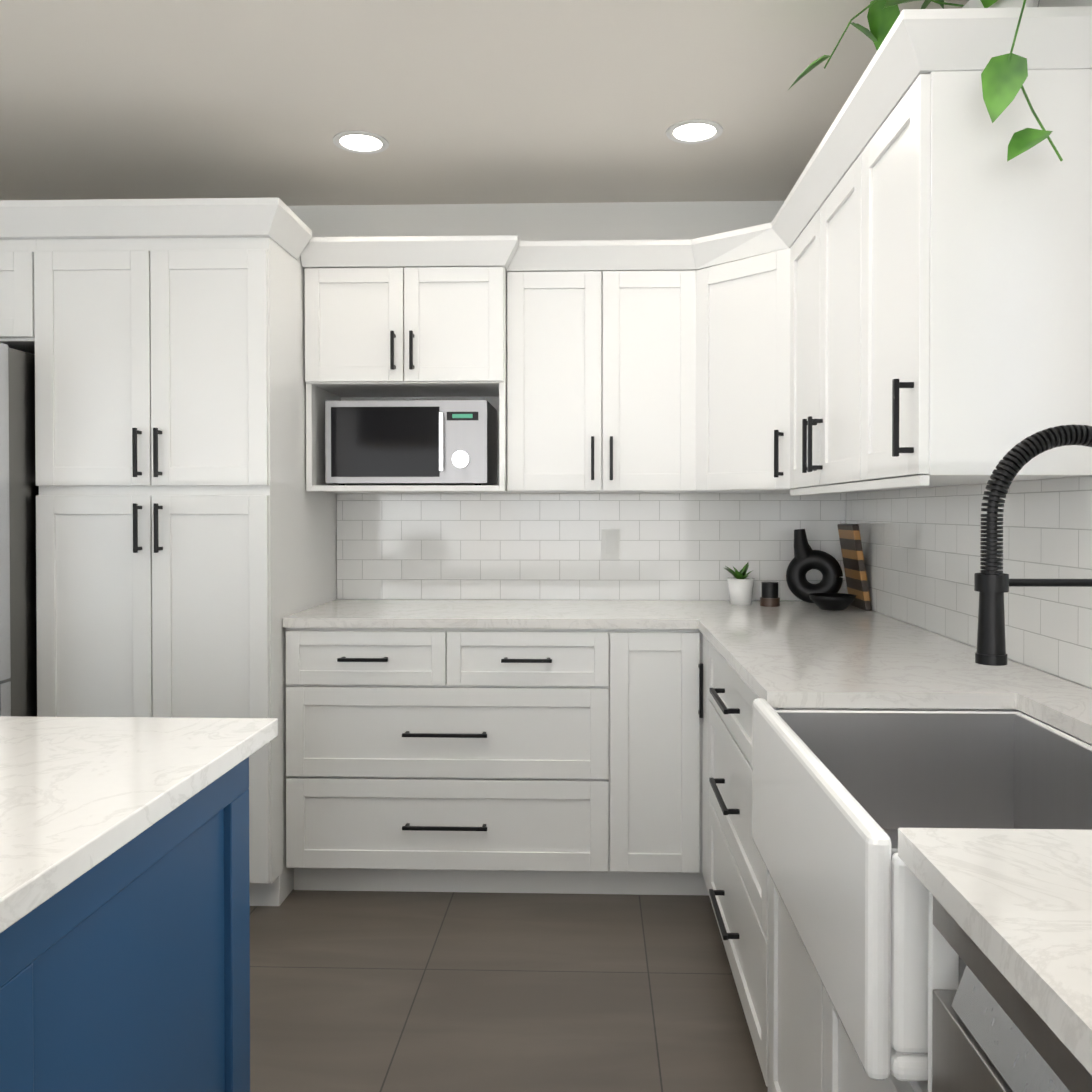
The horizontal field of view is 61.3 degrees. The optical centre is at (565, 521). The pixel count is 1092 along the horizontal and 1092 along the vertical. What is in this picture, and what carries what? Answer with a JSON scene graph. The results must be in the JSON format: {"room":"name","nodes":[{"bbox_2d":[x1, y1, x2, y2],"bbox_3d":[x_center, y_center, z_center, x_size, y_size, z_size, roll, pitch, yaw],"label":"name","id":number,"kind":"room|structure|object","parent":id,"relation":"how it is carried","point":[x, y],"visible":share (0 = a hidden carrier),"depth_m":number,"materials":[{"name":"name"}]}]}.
{"room":"kitchen","nodes":[
{"label":"kitchen","id":0,"kind":"room"},
{"bbox_2d":[0,0,969,205],"bbox_3d":[-1.351,-1.251,1.621,5.200,0.100,11.000,0,1,2],"label":"ceiling","id":1,"kind":"structure","parent":0,"point":[509,101],"depth_m":2.63,"materials":[{"name":"white paint"}]},
{"bbox_2d":[333,131,388,153],"bbox_3d":[-0.654,-1.214,2.951,0.176,0.004,0.176,0,1,2],"label":"recessed light","id":2,"kind":"object","parent":1,"relation":"in","point":[362,142],"visible":1,"depth_m":2.95,"materials":[{"name":"white plastic"}]},
{"bbox_2d":[666,119,722,143],"bbox_3d":[0.403,-1.213,2.868,0.176,0.004,0.176,0,1,2],"label":"recessed light","id":3,"kind":"object","parent":1,"relation":"in","point":[695,131],"visible":1,"depth_m":2.86,"materials":[{"name":"white plastic"}]},
{"bbox_2d":[250,889,767,1091],"bbox_3d":[-1.351,1.289,1.651,5.200,0.100,11.000,0,1,2],"label":"floor","id":4,"kind":"structure","parent":0,"point":[375,991],"depth_m":2.39,"materials":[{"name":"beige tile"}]},
{"bbox_2d":[0,343,38,716],"bbox_3d":[-2.071,0.347,3.098,0.860,1.750,0.930,0,1,2],"label":"refrigerator","id":5,"kind":"object","parent":4,"relation":"on","point":[19,490],"visible":0.25,"depth_m":2.78,"materials":[{"name":"silver metal"}]},
{"bbox_2d":[0,757,249,1091],"bbox_3d":[-1.489,0.815,0.051,1.865,0.884,2.945,0,1,2],"label":"base cabinet","id":6,"kind":"object","parent":4,"relation":"on","point":[125,968],"visible":0.77,"depth_m":1.17,"materials":[{"name":"blue paint"}]},
{"bbox_2d":[0,716,277,932],"bbox_3d":[-1.486,0.357,0.048,1.930,0.030,3.010,0,1,2],"label":"countertop","id":7,"kind":"structure","parent":6,"relation":"on","point":[80,796],"depth_m":1.17,"materials":[{"name":"white stone"}]},
{"bbox_2d":[0,198,336,905],"bbox_3d":[-1.737,0.123,3.199,1.785,2.195,0.808,0,1,2],"label":"pantry","id":8,"kind":"object","parent":4,"relation":"on","point":[186,542],"visible":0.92,"depth_m":2.84,"materials":[{"name":"white paint"}]},
{"bbox_2d":[286,627,633,894],"bbox_3d":[-0.341,0.778,3.252,1.103,0.884,0.628,0,1,2],"label":"base cabinet","id":9,"kind":"object","parent":4,"relation":"on","point":[519,760],"depth_m":2.94,"materials":[{"name":"white paint"}]},
{"bbox_2d":[283,599,690,628],"bbox_3d":[-0.010,0.320,3.226,1.770,0.030,0.630,0,1,2],"label":"countertop","id":10,"kind":"structure","parent":9,"relation":"on","point":[338,613],"depth_m":3.04,"materials":[{"name":"white stone"}]},
{"bbox_2d":[634,629,705,894],"bbox_3d":[0.293,0.778,3.233,0.287,0.884,0.628,0,1,2],"label":"base cabinet","id":11,"kind":"object","parent":4,"relation":"on","point":[668,663],"depth_m":2.92,"materials":[{"name":"white paint"}]},
{"bbox_2d":[766,868,932,1091],"bbox_3d":[0.704,0.932,1.565,0.623,0.615,0.494,0,1,2],"label":"base cabinet","id":12,"kind":"object","parent":4,"relation":"on","point":[800,1039],"depth_m":1.71,"materials":[{"name":"white paint"}]},
{"bbox_2d":[802,907,958,1091],"bbox_3d":[0.692,0.936,1.190,0.623,0.615,0.494,0,1,2],"label":"base cabinet","id":13,"kind":"object","parent":4,"relation":"on","point":[830,1062],"depth_m":1.32,"materials":[{"name":"white paint"}]},
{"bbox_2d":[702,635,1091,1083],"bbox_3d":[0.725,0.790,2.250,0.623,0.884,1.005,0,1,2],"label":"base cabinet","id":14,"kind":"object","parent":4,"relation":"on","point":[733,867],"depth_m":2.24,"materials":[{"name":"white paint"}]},
{"bbox_2d":[679,600,1091,1074],"bbox_3d":[0.685,0.341,1.397,0.630,0.030,4.243,0,1,2],"label":"countertop","id":15,"kind":"structure","parent":14,"relation":"on","point":[1017,903],"depth_m":1.63,"materials":[{"name":"white stone"}]},
{"bbox_2d":[724,563,754,604],"bbox_3d":[0.637,0.224,3.383,0.114,0.157,0.140,0,1,2],"label":"potted plant","id":16,"kind":"object","parent":15,"relation":"on","point":[740,585],"visible":1,"depth_m":3.34,"materials":[{"name":"green plant"}]},
{"bbox_2d":[760,582,779,606],"bbox_3d":[0.737,0.261,3.314,0.069,0.085,0.070,0,1,2],"label":"candle jar","id":17,"kind":"object","parent":15,"relation":"on","point":[769,597],"visible":1,"depth_m":3.29,"materials":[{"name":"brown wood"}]},
{"bbox_2d":[786,529,842,602],"bbox_3d":[0.904,0.162,3.340,0.200,0.270,0.078,0,1,17],"label":"vase","id":18,"kind":"object","parent":15,"relation":"on","point":[805,560],"visible":0.98,"depth_m":3.32,"materials":[{"name":"black ceramic"}]},
{"bbox_2d":[809,593,856,610],"bbox_3d":[0.929,0.280,3.199,0.160,0.050,0.160,0,1,2],"label":"bowl","id":19,"kind":"object","parent":15,"relation":"on","point":[833,601],"visible":1,"depth_m":3.15,"materials":[{"name":"black ceramic"}]},
{"bbox_2d":[837,523,871,609],"bbox_3d":[1.024,0.158,3.264,0.068,0.299,0.200,0,1,2],"label":"cutting board","id":20,"kind":"object","parent":15,"relation":"on","point":[853,559],"visible":0.94,"depth_m":3.21,"materials":[{"name":"wood"}]},
{"bbox_2d":[752,698,1091,1080],"bbox_3d":[0.594,0.473,1.365,0.505,0.273,0.742,0,1,2],"label":"farmhouse sink","id":21,"kind":"object","parent":15,"relation":"in","point":[839,798],"visible":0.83,"depth_m":1.47,"materials":[{"name":"white ceramic"}]},
{"bbox_2d":[974,424,1091,665],"bbox_3d":[0.759,0.091,1.345,0.294,0.471,0.112,0,1,2],"label":"spring faucet","id":22,"kind":"object","parent":15,"relation":"on","point":[993,582],"visible":1,"depth_m":1.36,"materials":[{"name":"black metal"}]},
{"bbox_2d":[932,896,1091,1091],"bbox_3d":[0.651,0.810,0.632,0.575,0.881,0.596,0,1,2],"label":"dishwasher","id":23,"kind":"object","parent":4,"relation":"on","point":[992,1031],"visible":0.62,"depth_m":0.82,"materials":[{"name":"silver metal"}]},
{"bbox_2d":[288,201,845,600],"bbox_3d":[-0.694,-0.004,3.631,3.790,2.440,0.120,0,1,2],"label":"wall","id":24,"kind":"structure","parent":0,"point":[609,221],"depth_m":3.54,"materials":[{"name":"white paint"}]},
{"bbox_2d":[300,238,507,401],"bbox_3d":[-0.544,-0.709,3.347,0.688,0.465,0.418,0,1,2],"label":"upper cabinet","id":25,"kind":"object","parent":24,"relation":"attached to","point":[413,318],"depth_m":3.14,"materials":[{"name":"white paint"}]},
{"bbox_2d":[325,400,496,484],"bbox_3d":[-0.548,-0.274,3.336,0.564,0.295,0.345,0,1,2],"label":"microwave","id":26,"kind":"object","parent":25,"relation":"in","point":[417,442],"visible":0.85,"depth_m":3.19,"materials":[{"name":"silver metal"}]},
{"bbox_2d":[500,242,675,492],"bbox_3d":[0.153,-0.524,3.344,0.706,0.835,0.385,0,1,2],"label":"upper cabinet","id":27,"kind":"object","parent":24,"relation":"attached to","point":[588,402],"depth_m":3.19,"materials":[{"name":"white paint"}]},
{"bbox_2d":[337,493,845,599],"bbox_3d":[0.092,0.097,3.542,1.952,0.408,0.008,0,1,2],"label":"tile backsplash","id":28,"kind":"structure","parent":24,"relation":"attached to","point":[682,546],"depth_m":3.54,"materials":[{"name":"white tile"}]},
{"bbox_2d":[602,529,619,558],"bbox_3d":[0.175,0.087,3.532,0.070,0.114,0.006,0,1,2],"label":"outlet","id":29,"kind":"object","parent":28,"relation":"attached to","point":[610,543],"visible":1,"depth_m":3.53,"materials":[{"name":"white plastic"}]},
{"bbox_2d":[676,214,813,495],"bbox_3d":[0.732,-0.522,3.183,0.668,0.835,0.670,0,1,2],"label":"upper cabinet","id":30,"kind":"object","parent":24,"relation":"attached to","point":[728,283],"depth_m":3.08,"materials":[{"name":"white paint"}]},
{"bbox_2d":[857,0,1091,688],"bbox_3d":[1.024,0.039,-0.152,0.120,2.440,7.575,0,1,2],"label":"wall","id":31,"kind":"structure","parent":0,"point":[1060,3],"depth_m":1.92,"materials":[{"name":"white paint"}]},
{"bbox_2d":[776,166,819,493],"bbox_3d":[0.859,-0.517,2.703,0.384,0.835,0.492,0,1,2],"label":"upper cabinet","id":32,"kind":"object","parent":31,"relation":"attached to","point":[798,468],"depth_m":2.75,"materials":[{"name":"white paint"}]},
{"bbox_2d":[808,126,885,493],"bbox_3d":[0.865,-0.512,2.323,0.348,0.835,0.507,0,1,2],"label":"upper cabinet","id":33,"kind":"object","parent":31,"relation":"attached to","point":[832,172],"depth_m":2.41,"materials":[{"name":"white paint"}]},
{"bbox_2d":[844,18,1091,489],"bbox_3d":[0.854,-0.508,1.966,0.348,0.835,0.449,0,1,2],"label":"upper cabinet","id":34,"kind":"object","parent":31,"relation":"attached to","point":[896,294],"depth_m":1.74,"materials":[{"name":"white paint"}]},
{"bbox_2d":[788,0,1062,161],"bbox_3d":[0.758,-0.936,1.898,0.463,0.622,0.704,0,1,2],"label":"potted plant","id":35,"kind":"object","parent":34,"relation":"on","point":[1004,77],"visible":0.38,"depth_m":1.62,"materials":[{"name":"green plant"}]},
{"bbox_2d":[846,476,1091,687],"bbox_3d":[1.006,-0.256,1.381,0.008,1.164,4.244,0,1,2],"label":"tile backsplash","id":36,"kind":"structure","parent":31,"relation":"attached to","point":[921,551],"depth_m":2.28,"materials":[{"name":"white tile"}]}
]}

